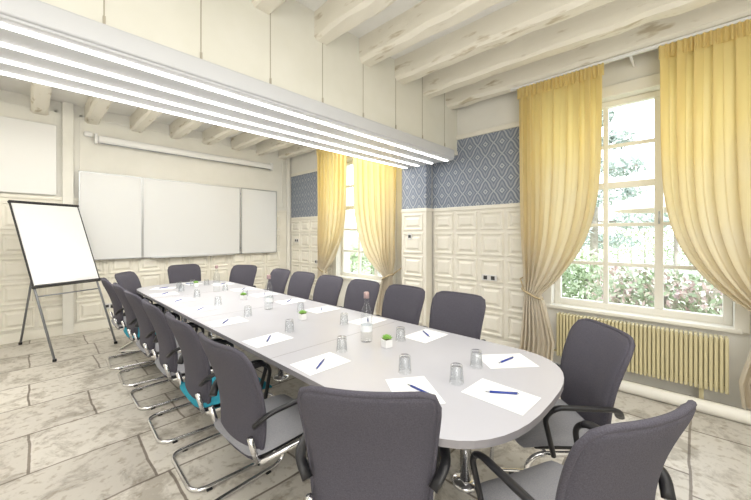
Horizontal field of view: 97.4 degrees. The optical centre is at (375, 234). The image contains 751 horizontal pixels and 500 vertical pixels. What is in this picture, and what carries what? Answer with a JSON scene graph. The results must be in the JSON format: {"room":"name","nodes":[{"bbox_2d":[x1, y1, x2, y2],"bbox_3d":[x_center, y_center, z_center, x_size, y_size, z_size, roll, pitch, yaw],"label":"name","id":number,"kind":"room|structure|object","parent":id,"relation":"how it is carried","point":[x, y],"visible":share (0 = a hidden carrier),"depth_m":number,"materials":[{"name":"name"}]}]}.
{"room":"conference room","nodes":[
{"label":"conference room","id":0,"kind":"room"},
{"bbox_2d":[0,89,290,334],"bbox_3d":[-4.149,-0.240,5.364,0.232,3.380,6.840,0,0,44],"label":"wall","id":1,"kind":"structure","parent":0,"point":[89,156],"depth_m":5.27,"materials":[{"name":"beige paint"}]},
{"bbox_2d":[0,116,56,194],"bbox_3d":[-5.015,-1.070,4.275,0.019,1.000,1.270,0,0,44],"label":"wall-mounted panel","id":2,"kind":"object","parent":1,"relation":"attached to","point":[28,149],"visible":1,"depth_m":4.53,"materials":[{"name":"white"}]},
{"bbox_2d":[62,102,73,334],"bbox_3d":[-4.488,-0.240,4.816,0.032,3.380,0.120,0,0,44],"label":"trim","id":3,"kind":"structure","parent":1,"relation":"attached to","point":[67,108],"depth_m":4.80,"materials":[{"name":"beige wood"}]},
{"bbox_2d":[83,131,92,136],"bbox_3d":[-4.317,-1.515,4.957,0.089,0.070,0.100,0,0,44],"label":"sensor","id":4,"kind":"object","parent":1,"relation":"attached to","point":[86,133],"visible":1,"depth_m":4.93,"materials":[{"name":"white plastic"}]},
{"bbox_2d":[0,315,179,344],"bbox_3d":[-4.144,1.385,5.193,0.015,0.130,6.200,0,0,44],"label":"baseboard","id":5,"kind":"structure","parent":1,"relation":"attached to","point":[82,327],"depth_m":4.68,"materials":[{"name":"beige wood"}]},
{"bbox_2d":[78,171,276,259],"bbox_3d":[-3.270,-0.280,6.032,0.117,1.340,3.220,0,0,44],"label":"whiteboard","id":6,"kind":"object","parent":1,"relation":"attached to","point":[123,216],"visible":0.95,"depth_m":5.75,"materials":[{"name":"white enamel"},{"name":"aluminium"}]},
{"bbox_2d":[94,133,272,170],"bbox_3d":[-3.249,-1.465,6.066,0.104,0.150,2.940,0,0,44],"label":"case","id":7,"kind":"object","parent":1,"relation":"attached to","point":[97,139],"visible":1,"depth_m":5.76,"materials":[{"name":"white metal"}]},
{"bbox_2d":[287,158,289,289],"bbox_3d":[-1.968,-0.240,7.460,0.032,3.380,0.085,0,0,44],"label":"trim","id":8,"kind":"structure","parent":1,"relation":"attached to","point":[288,159],"depth_m":7.44,"materials":[{"name":"beige wood"}]},
{"bbox_2d":[39,0,457,155],"bbox_3d":[-1.313,-1.520,2.578,0.782,0.820,6.320,0,0,44],"label":"wall","id":9,"kind":"structure","parent":0,"point":[280,48],"depth_m":2.65,"materials":[{"name":"beige paint"}]},
{"bbox_2d":[0,0,530,137],"bbox_3d":[-0.969,-1.990,2.332,9.020,0.120,6.840,0,0,44],"label":"ceiling","id":10,"kind":"structure","parent":0,"point":[398,7],"depth_m":3.34,"materials":[{"name":"paint"}]},
{"bbox_2d":[30,83,51,114],"bbox_3d":[-1.603,-1.810,1.666,8.620,0.239,0.186,0,0,44],"label":"ceiling beam","id":11,"kind":"structure","parent":10,"relation":"attached to","point":[40,94],"depth_m":4.14,"materials":[{"name":"beige wood"}]},
{"bbox_2d":[84,96,111,124],"bbox_3d":[-1.216,-1.810,2.072,8.620,0.240,0.186,0,0,44],"label":"ceiling beam","id":12,"kind":"structure","parent":10,"relation":"attached to","point":[95,109],"depth_m":4.55,"materials":[{"name":"beige wood"}]},
{"bbox_2d":[130,0,285,132],"bbox_3d":[-0.831,-1.811,2.477,8.620,0.237,0.187,0,0,44],"label":"ceiling beam","id":13,"kind":"structure","parent":10,"relation":"attached to","point":[141,118],"depth_m":4.72,"materials":[{"name":"beige wood"}]},
{"bbox_2d":[0,0,453,168],"bbox_3d":[-1.362,-1.069,2.506,0.870,0.143,6.110,0,0,44],"label":"ceiling light","id":14,"kind":"object","parent":10,"relation":"hanging from","point":[42,43],"visible":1,"depth_m":2.25,"materials":[{"name":"grey metal"}]},
{"bbox_2d":[169,0,395,138],"bbox_3d":[-0.444,-1.810,2.883,8.620,0.240,0.186,0,0,44],"label":"ceiling beam","id":15,"kind":"structure","parent":10,"relation":"attached to","point":[334,18],"depth_m":2.69,"materials":[{"name":"beige wood"}]},
{"bbox_2d":[202,0,503,144],"bbox_3d":[-0.072,-1.810,3.273,8.620,0.240,0.187,0,0,44],"label":"ceiling beam","id":16,"kind":"structure","parent":10,"relation":"attached to","point":[427,18],"depth_m":2.85,"materials":[{"name":"beige wood"}]},
{"bbox_2d":[231,0,613,149],"bbox_3d":[0.300,-1.810,3.663,8.620,0.239,0.186,0,0,44],"label":"ceiling beam","id":17,"kind":"structure","parent":10,"relation":"attached to","point":[519,18],"depth_m":2.95,"materials":[{"name":"beige wood"}]},
{"bbox_2d":[256,0,717,155],"bbox_3d":[0.660,-1.810,4.041,8.620,0.240,0.187,0,0,44],"label":"ceiling beam","id":18,"kind":"structure","parent":10,"relation":"attached to","point":[616,17],"depth_m":3.03,"materials":[{"name":"beige wood"}]},
{"bbox_2d":[278,0,750,158],"bbox_3d":[1.018,-1.810,4.417,8.620,0.240,0.189,0,0,44],"label":"ceiling beam","id":19,"kind":"structure","parent":10,"relation":"attached to","point":[720,12],"depth_m":3.20,"materials":[{"name":"beige wood"}]},
{"bbox_2d":[510,16,750,91],"bbox_3d":[2.449,-1.673,3.150,2.200,0.023,0.300,0,0,44],"label":"rail","id":20,"kind":"object","parent":10,"relation":"attached to","point":[649,48],"visible":0.88,"depth_m":3.02,"materials":[{"name":"white metal"}]},
{"bbox_2d":[517,63,603,361],"bbox_3d":[1.891,-0.161,3.508,0.273,2.998,0.882,0,0,-31],"label":"curtain","id":21,"kind":"object","parent":20,"relation":"hanging from","point":[560,118],"visible":0.99,"depth_m":3.51,"materials":[{"name":"yellow fabric"}]},
{"bbox_2d":[659,19,750,409],"bbox_3d":[2.843,-0.161,2.586,0.921,2.998,0.286,0,0,29],"label":"curtain","id":22,"kind":"object","parent":20,"relation":"hanging from","point":[705,78],"visible":1,"depth_m":2.68,"materials":[{"name":"yellow fabric"}]},
{"bbox_2d":[0,316,750,499],"bbox_3d":[-0.969,1.500,2.332,9.020,0.100,6.840,0,0,44],"label":"floor","id":23,"kind":"structure","parent":0,"point":[70,429],"depth_m":2.33,"materials":[{"name":"stone"}]},
{"bbox_2d":[7,200,117,361],"bbox_3d":[-4.127,0.515,4.243,1.222,1.869,0.724,0,0,16],"label":"easel","id":24,"kind":"object","parent":23,"relation":"on","point":[53,239],"visible":0.97,"depth_m":4.18,"materials":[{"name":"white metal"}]},
{"bbox_2d":[101,277,157,369],"bbox_3d":[-2.817,0.967,3.837,0.578,0.966,0.581,0,0,-43],"label":"chair","id":25,"kind":"object","parent":23,"relation":"on","point":[117,307],"visible":0.61,"depth_m":3.60,"materials":[{"name":"fabric"}]},
{"bbox_2d":[115,271,165,352],"bbox_3d":[-3.023,0.967,4.331,0.578,0.966,0.581,0,0,-12],"label":"chair","id":26,"kind":"object","parent":23,"relation":"on","point":[129,280],"visible":0.27,"depth_m":4.30,"materials":[{"name":"fabric"}]},
{"bbox_2d":[112,282,176,386],"bbox_3d":[-2.371,0.967,3.439,0.578,0.966,0.581,0,0,-44],"label":"chair","id":27,"kind":"object","parent":23,"relation":"on","point":[131,319],"visible":0.59,"depth_m":3.21,"materials":[{"name":"grey fabric"},{"name":"black plastic"},{"name":"steel"}]},
{"bbox_2d":[124,289,197,409],"bbox_3d":[-1.935,0.967,3.024,0.581,0.966,0.578,0,0,44],"label":"chair","id":28,"kind":"object","parent":23,"relation":"on","point":[145,344],"visible":0.63,"depth_m":2.80,"materials":[{"name":"fabric"}]},
{"bbox_2d":[141,298,225,443],"bbox_3d":[-1.472,0.967,2.583,0.578,0.966,0.581,0,0,-44],"label":"chair","id":29,"kind":"object","parent":23,"relation":"on","point":[166,362],"visible":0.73,"depth_m":2.35,"materials":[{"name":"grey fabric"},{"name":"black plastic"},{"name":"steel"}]},
{"bbox_2d":[167,264,200,322],"bbox_3d":[-2.974,0.967,5.252,0.578,0.966,0.581,0,0,44],"label":"chair","id":30,"kind":"object","parent":23,"relation":"on","point":[180,273],"visible":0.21,"depth_m":5.38,"materials":[{"name":"fabric"}]},
{"bbox_2d":[165,312,273,492],"bbox_3d":[-1.019,0.967,2.151,0.578,0.966,0.581,0,0,-45],"label":"chair","id":31,"kind":"object","parent":23,"relation":"on","point":[199,379],"visible":0.66,"depth_m":1.93,"materials":[{"name":"grey fabric"},{"name":"black plastic"},{"name":"steel"}]},
{"bbox_2d":[229,265,256,287],"bbox_3d":[-2.169,0.967,5.096,0.581,0.966,0.578,0,0,17],"label":"chair","id":32,"kind":"object","parent":23,"relation":"on","point":[240,274],"visible":0.23,"depth_m":5.27,"materials":[{"name":"fabric"}]},
{"bbox_2d":[198,332,302,499],"bbox_3d":[-0.584,0.967,1.736,0.581,0.966,0.578,0,0,41],"label":"chair","id":33,"kind":"object","parent":23,"relation":"on","point":[256,425],"visible":0.88,"depth_m":1.55,"materials":[{"name":"fabric"}]},
{"bbox_2d":[264,268,289,293],"bbox_3d":[-1.499,0.967,4.517,0.581,0.966,0.578,0,0,44],"label":"chair","id":34,"kind":"object","parent":23,"relation":"on","point":[277,283],"visible":0.3,"depth_m":4.65,"materials":[{"name":"fabric"}]},
{"bbox_2d":[286,271,314,298],"bbox_3d":[-1.086,0.967,4.124,0.581,0.966,0.578,0,0,42],"label":"chair","id":35,"kind":"object","parent":23,"relation":"on","point":[300,283],"visible":0.22,"depth_m":4.26,"materials":[{"name":"fabric"}]},
{"bbox_2d":[307,275,342,305],"bbox_3d":[-0.693,0.967,3.749,0.578,0.966,0.581,0,0,-45],"label":"chair","id":36,"kind":"object","parent":23,"relation":"on","point":[327,289],"visible":0.24,"depth_m":3.88,"materials":[{"name":"fabric"}]},
{"bbox_2d":[137,280,563,493],"bbox_3d":[-1.072,1.075,3.108,5.000,0.751,1.140,0,0,44],"label":"conference table","id":37,"kind":"object","parent":23,"relation":"on","point":[468,422],"visible":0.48,"depth_m":1.92,"materials":[{"name":"laminate"}]},
{"bbox_2d":[150,287,175,289],"bbox_3d":[-2.778,0.699,4.333,0.270,0.001,0.196,0,0,-13],"label":"paper sheet","id":38,"kind":"object","parent":37,"relation":"on","point":[155,288],"visible":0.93,"depth_m":4.31,"materials":[{"name":"white paper"}]},
{"bbox_2d":[149,292,178,296],"bbox_3d":[-2.499,0.699,3.901,0.270,0.001,0.196,0,0,-44],"label":"paper sheet","id":39,"kind":"object","parent":37,"relation":"on","point":[169,293],"visible":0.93,"depth_m":3.87,"materials":[{"name":"white paper"}]},
{"bbox_2d":[162,298,194,303],"bbox_3d":[-2.100,0.699,3.521,0.196,0.001,0.270,0,0,42],"label":"paper sheet","id":40,"kind":"object","parent":37,"relation":"on","point":[183,299],"visible":1,"depth_m":3.52,"materials":[{"name":"white paper"}]},
{"bbox_2d":[193,281,198,286],"bbox_3d":[-2.434,0.660,4.475,0.080,0.078,0.078,0,0,-42],"label":"potted succulent","id":41,"kind":"object","parent":37,"relation":"on","point":[195,283],"visible":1,"depth_m":4.46,"materials":[{"name":"white ceramic"}]},
{"bbox_2d":[180,305,216,312],"bbox_3d":[-1.666,0.699,3.107,0.196,0.001,0.270,0,0,41],"label":"paper sheet","id":42,"kind":"object","parent":37,"relation":"on","point":[190,310],"visible":0.86,"depth_m":3.09,"materials":[{"name":"white paper"}]},
{"bbox_2d":[213,265,219,291],"bbox_3d":[-1.966,0.536,4.083,0.077,0.323,0.077,0,0,44],"label":"water bottle","id":43,"kind":"object","parent":37,"relation":"on","point":[216,266],"visible":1,"depth_m":4.07,"materials":[{"name":"clear glass"}]},
{"bbox_2d":[205,317,247,326],"bbox_3d":[-1.196,0.699,2.659,0.270,0.001,0.196,0,0,-44],"label":"paper sheet","id":44,"kind":"object","parent":37,"relation":"on","point":[217,323],"visible":1,"depth_m":2.66,"materials":[{"name":"white paper"}]},
{"bbox_2d":[229,287,254,290],"bbox_3d":[-1.708,0.699,4.252,0.270,0.001,0.196,0,0,-44],"label":"paper sheet","id":45,"kind":"object","parent":37,"relation":"on","point":[248,288],"visible":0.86,"depth_m":4.23,"materials":[{"name":"white paper"}]},
{"bbox_2d":[240,292,246,299],"bbox_3d":[-1.429,0.660,3.572,0.078,0.078,0.080,0,0,32],"label":"potted succulent","id":46,"kind":"object","parent":37,"relation":"on","point":[243,296],"visible":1,"depth_m":3.56,"materials":[{"name":"white ceramic"}]},
{"bbox_2d":[251,292,275,296],"bbox_3d":[-1.310,0.699,3.873,0.196,0.001,0.270,0,0,43],"label":"paper sheet","id":47,"kind":"object","parent":37,"relation":"on","point":[267,293],"visible":0.86,"depth_m":3.87,"materials":[{"name":"white paper"}]},
{"bbox_2d":[241,332,292,347],"bbox_3d":[-0.718,0.699,2.204,0.196,0.001,0.270,0,0,41],"label":"paper sheet","id":48,"kind":"object","parent":37,"relation":"on","point":[258,342],"visible":1,"depth_m":2.18,"materials":[{"name":"white paper"}]},
{"bbox_2d":[264,274,272,307],"bbox_3d":[-1.009,0.536,3.116,0.077,0.323,0.077,0,0,44],"label":"water bottle","id":49,"kind":"object","parent":37,"relation":"on","point":[266,299],"visible":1,"depth_m":3.10,"materials":[{"name":"clear glass"}]},
{"bbox_2d":[275,298,304,304],"bbox_3d":[-0.897,0.699,3.480,0.270,0.001,0.196,0,0,-43],"label":"paper sheet","id":50,"kind":"object","parent":37,"relation":"on","point":[295,300],"visible":1,"depth_m":3.46,"materials":[{"name":"white paper"}]},
{"bbox_2d":[298,310,306,320],"bbox_3d":[-0.603,0.660,2.729,0.080,0.078,0.078,0,0,-42],"label":"potted succulent","id":51,"kind":"object","parent":37,"relation":"on","point":[302,315],"visible":1,"depth_m":2.72,"materials":[{"name":"green plant"}]},
{"bbox_2d":[290,352,349,375],"bbox_3d":[-0.298,0.699,1.804,0.270,0.001,0.196,0,0,-45],"label":"paper sheet","id":52,"kind":"object","parent":37,"relation":"on","point":[308,366],"visible":0.86,"depth_m":1.79,"materials":[{"name":"white paper"}]},
{"bbox_2d":[306,306,339,313],"bbox_3d":[-0.499,0.699,3.100,0.196,0.001,0.270,0,0,44],"label":"paper sheet","id":53,"kind":"object","parent":37,"relation":"on","point":[324,308],"visible":0.93,"depth_m":3.09,"materials":[{"name":"white paper"}]},
{"bbox_2d":[361,292,371,341],"bbox_3d":[-0.059,0.536,2.170,0.077,0.323,0.077,0,0,44],"label":"water bottle","id":54,"kind":"object","parent":37,"relation":"on","point":[365,327],"visible":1,"depth_m":2.15,"materials":[{"name":"clear glass"}]},
{"bbox_2d":[349,316,386,324],"bbox_3d":[-0.065,0.699,2.686,0.196,0.001,0.270,0,0,41],"label":"paper sheet","id":55,"kind":"object","parent":37,"relation":"on","point":[372,320],"visible":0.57,"depth_m":2.69,"materials":[{"name":"white paper"}]},
{"bbox_2d":[381,334,392,348],"bbox_3d":[0.071,0.660,2.059,0.080,0.078,0.078,0,0,-34],"label":"potted succulent","id":56,"kind":"object","parent":37,"relation":"on","point":[386,341],"visible":1,"depth_m":2.04,"materials":[{"name":"green plant"}]},
{"bbox_2d":[399,354,410,370],"bbox_3d":[0.150,0.656,1.682,0.068,0.085,0.068,0,0,44],"label":"drinking glass","id":57,"kind":"object","parent":37,"relation":"on","point":[408,354],"visible":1,"depth_m":1.70,"materials":[{"name":"clear glass"}]},
{"bbox_2d":[385,376,445,403],"bbox_3d":[0.170,0.699,1.482,0.196,0.001,0.270,0,0,-11],"label":"paper sheet","id":58,"kind":"object","parent":37,"relation":"on","point":[397,384],"visible":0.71,"depth_m":1.53,"materials":[{"name":"white paper"}]},
{"bbox_2d":[408,384,428,392],"bbox_3d":[0.195,0.692,1.480,0.010,0.011,0.148,0,0,-41],"label":"ballpoint pen","id":59,"kind":"object","parent":58,"relation":"on","point":[412,386],"visible":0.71,"depth_m":1.48,"materials":[{"name":"blue plastic"}]},
{"bbox_2d":[403,329,447,342],"bbox_3d":[0.348,0.699,2.293,0.196,0.001,0.270,0,0,45],"label":"paper sheet","id":60,"kind":"object","parent":37,"relation":"on","point":[420,336],"visible":1,"depth_m":2.29,"materials":[{"name":"white paper"}]},
{"bbox_2d":[449,362,463,381],"bbox_3d":[0.384,0.656,1.562,0.068,0.085,0.068,0,0,44],"label":"drinking glass","id":61,"kind":"object","parent":37,"relation":"on","point":[462,376],"visible":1,"depth_m":1.57,"materials":[{"name":"clear glass"}]},
{"bbox_2d":[470,349,482,365],"bbox_3d":[0.535,0.656,1.752,0.068,0.085,0.068,0,0,44],"label":"drinking glass","id":62,"kind":"object","parent":37,"relation":"on","point":[473,349],"visible":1,"depth_m":1.77,"materials":[{"name":"clear glass"}]},
{"bbox_2d":[461,378,540,415],"bbox_3d":[0.545,0.699,1.442,0.196,0.001,0.270,0,0,-45],"label":"paper sheet","id":63,"kind":"object","parent":37,"relation":"on","point":[520,403],"visible":1,"depth_m":1.43,"materials":[{"name":"white paper"}]},
{"bbox_2d":[484,390,518,393],"bbox_3d":[0.553,0.692,1.452,0.148,0.011,0.010,0,0,8],"label":"ballpoint pen","id":64,"kind":"object","parent":63,"relation":"on","point":[490,391],"visible":1,"depth_m":1.45,"materials":[{"name":"blue plastic"}]},
{"bbox_2d":[476,353,539,368],"bbox_3d":[0.727,0.699,1.835,0.270,0.001,0.196,0,0,-6],"label":"paper sheet","id":65,"kind":"object","parent":37,"relation":"on","point":[491,360],"visible":0.93,"depth_m":1.82,"materials":[{"name":"white paper"}]},
{"bbox_2d":[498,356,513,362],"bbox_3d":[0.722,0.692,1.827,0.148,0.011,0.010,0,0,-37],"label":"ballpoint pen","id":66,"kind":"object","parent":65,"relation":"on","point":[509,358],"visible":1,"depth_m":1.82,"materials":[{"name":"blue plastic"}]},
{"bbox_2d":[337,279,379,314],"bbox_3d":[-0.281,0.967,3.357,0.578,0.966,0.581,0,0,-44],"label":"chair","id":67,"kind":"object","parent":23,"relation":"on","point":[354,299],"visible":0.33,"depth_m":3.49,"materials":[{"name":"fabric"}]},
{"bbox_2d":[295,385,450,499],"bbox_3d":[-0.002,0.967,1.298,0.581,0.966,0.578,0,0,7],"label":"chair","id":68,"kind":"object","parent":23,"relation":"on","point":[359,445],"visible":0.97,"depth_m":1.10,"materials":[{"name":"fabric"}]},
{"bbox_2d":[376,284,424,325],"bbox_3d":[0.122,0.967,2.973,0.578,0.966,0.581,0,0,-44],"label":"chair","id":69,"kind":"object","parent":23,"relation":"on","point":[404,303],"visible":0.33,"depth_m":3.10,"materials":[{"name":"fabric"}]},
{"bbox_2d":[423,291,485,340],"bbox_3d":[0.538,0.967,2.575,0.581,0.966,0.578,0,0,43],"label":"chair","id":70,"kind":"object","parent":23,"relation":"on","point":[459,313],"visible":0.23,"depth_m":2.70,"materials":[{"name":"fabric"}]},
{"bbox_2d":[489,318,635,473],"bbox_3d":[0.977,0.967,1.766,0.578,0.966,0.581,0,0,2],"label":"chair","id":71,"kind":"object","parent":23,"relation":"on","point":[596,357],"visible":0.6,"depth_m":1.66,"materials":[{"name":"fabric"}]},
{"bbox_2d":[469,400,696,499],"bbox_3d":[0.680,0.967,1.147,0.581,0.966,0.578,0,0,-21],"label":"chair","id":72,"kind":"object","parent":23,"relation":"on","point":[621,460],"visible":1,"depth_m":0.92,"materials":[{"name":"fabric"}]},
{"bbox_2d":[556,312,728,398],"bbox_3d":[2.463,1.151,3.179,1.280,0.598,0.096,0,0,44],"label":"radiator","id":73,"kind":"object","parent":23,"relation":"on","point":[703,361],"visible":0.84,"depth_m":2.94,"materials":[{"name":"beige metal"}]},
{"bbox_2d":[619,380,750,424],"bbox_3d":[2.846,1.398,2.537,3.180,0.104,0.101,0,0,44],"label":"pipe","id":74,"kind":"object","parent":23,"relation":"on","point":[732,413],"depth_m":2.74,"materials":[{"name":"white metal"}]},
{"bbox_2d":[290,49,750,409],"bbox_3d":[1.270,-0.240,4.680,8.620,3.380,0.352,0,0,44],"label":"wall","id":75,"kind":"structure","parent":0,"point":[476,228],"depth_m":4.31,"materials":[{"name":"beige paint"}]},
{"bbox_2d":[333,156,396,283],"bbox_3d":[-0.189,-0.352,5.955,1.610,2.355,0.220,0,0,44],"label":"window","id":76,"kind":"structure","parent":75,"relation":"in","point":[345,275],"depth_m":6.14,"materials":[{"name":"white paint"}]},
{"bbox_2d":[309,298,519,348],"bbox_3d":[1.168,1.385,4.523,8.550,0.130,0.014,0,0,44],"label":"baseboard","id":77,"kind":"structure","parent":75,"relation":"attached to","point":[514,345],"depth_m":4.13,"materials":[{"name":"beige wood"}]},
{"bbox_2d":[401,164,432,327],"bbox_3d":[0.608,-0.240,4.947,0.475,3.380,0.173,0,0,44],"label":"wall pier","id":78,"kind":"object","parent":75,"relation":"attached to","point":[417,210],"depth_m":4.84,"materials":[{"name":"beige wood"}]},
{"bbox_2d":[482,274,496,280],"bbox_3d":[1.462,0.550,4.245,0.200,0.075,0.014,0,0,44],"label":"wall socket","id":79,"kind":"object","parent":75,"relation":"attached to","point":[484,276],"visible":1,"depth_m":4.24,"materials":[{"name":"white plastic"}]},
{"bbox_2d":[543,73,749,333],"bbox_3d":[2.569,-0.352,3.326,1.610,2.355,0.220,0,0,44],"label":"window","id":80,"kind":"structure","parent":75,"relation":"in","point":[658,314],"depth_m":3.25,"materials":[{"name":"white paint"}]},
{"bbox_3d":[-0.338,-1.674,5.806,2.100,0.023,0.300,0,0,44],"label":"rail","id":81,"kind":"object","parent":75,"relation":"attached to","visible":0},
{"bbox_2d":[316,149,346,278],"bbox_3d":[-0.845,-0.161,6.103,0.286,2.998,0.940,0,0,-32],"label":"curtain","id":82,"kind":"object","parent":81,"relation":"hanging from","point":[331,166],"visible":0.76,"depth_m":6.11,"materials":[{"name":"yellow fabric"}]},
{"bbox_2d":[353,157,401,314],"bbox_3d":[-0.001,-0.161,5.306,0.978,2.998,0.278,0,0,30],"label":"curtain","id":83,"kind":"object","parent":81,"relation":"hanging from","point":[374,183],"visible":0.7,"depth_m":5.26,"materials":[{"name":"yellow fabric"}]},
{"label":"outside","id":84,"kind":"structure","parent":0,"visible":0},
{"bbox_2d":[350,245,718,312],"bbox_3d":[11.625,1.575,23.069,65.000,0.150,40.560,0,0,44],"label":"lawn","id":85,"kind":"structure","parent":84,"point":[694,272],"depth_m":14.78,"materials":[{"name":"green plant"}]},
{"bbox_2d":[350,203,357,233],"bbox_3d":[-0.295,-2.020,21.031,4.142,7.063,3.734,0,0,3],"label":"conifer tree","id":86,"kind":"object","parent":85,"relation":"on","point":[353,213],"visible":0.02,"depth_m":20.56,"materials":[{"name":"green plant"}]},
{"bbox_2d":[350,235,381,275],"bbox_3d":[-0.147,0.749,11.434,5.934,1.607,1.120,0,0,44],"label":"hedge","id":87,"kind":"object","parent":85,"relation":"on","point":[353,244],"visible":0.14,"depth_m":11.64,"materials":[{"name":"green plant"}]},
{"bbox_2d":[562,247,614,300],"bbox_3d":[3.141,0.882,7.291,3.554,1.337,1.112,0,0,44],"label":"hedge","id":88,"kind":"object","parent":85,"relation":"on","point":[585,278],"visible":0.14,"depth_m":6.33,"materials":[{"name":"green plant"}]},
{"bbox_2d":[581,108,669,280],"bbox_3d":[6.098,-1.620,9.643,3.785,6.264,3.383,0,0,1],"label":"conifer tree","id":89,"kind":"object","parent":85,"relation":"on","point":[616,195],"visible":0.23,"depth_m":9.00,"materials":[{"name":"green plant"}]},
{"bbox_2d":[579,208,691,267],"bbox_3d":[10.556,0.061,16.880,24.971,3.161,1.184,0,0,44],"label":"hedge","id":90,"kind":"object","parent":85,"relation":"on","point":[644,233],"visible":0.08,"depth_m":15.22,"materials":[{"name":"green plant"}]},
{"bbox_2d":[609,190,677,308],"bbox_3d":[5.995,0.225,6.581,2.033,2.550,2.033,0,0,-24],"label":"parasol","id":91,"kind":"object","parent":85,"relation":"on","point":[643,203],"visible":0.33,"depth_m":6.55,"materials":[{"name":"canvas"},{"name":"wood"}]},
{"bbox_2d":[585,261,721,314],"bbox_3d":[4.177,0.967,4.738,2.061,1.161,1.050,0,0,44],"label":"flowering shrub","id":92,"kind":"object","parent":85,"relation":"on","point":[646,297],"visible":0.44,"depth_m":4.73,"materials":[{"name":"green plant"}]}
]}

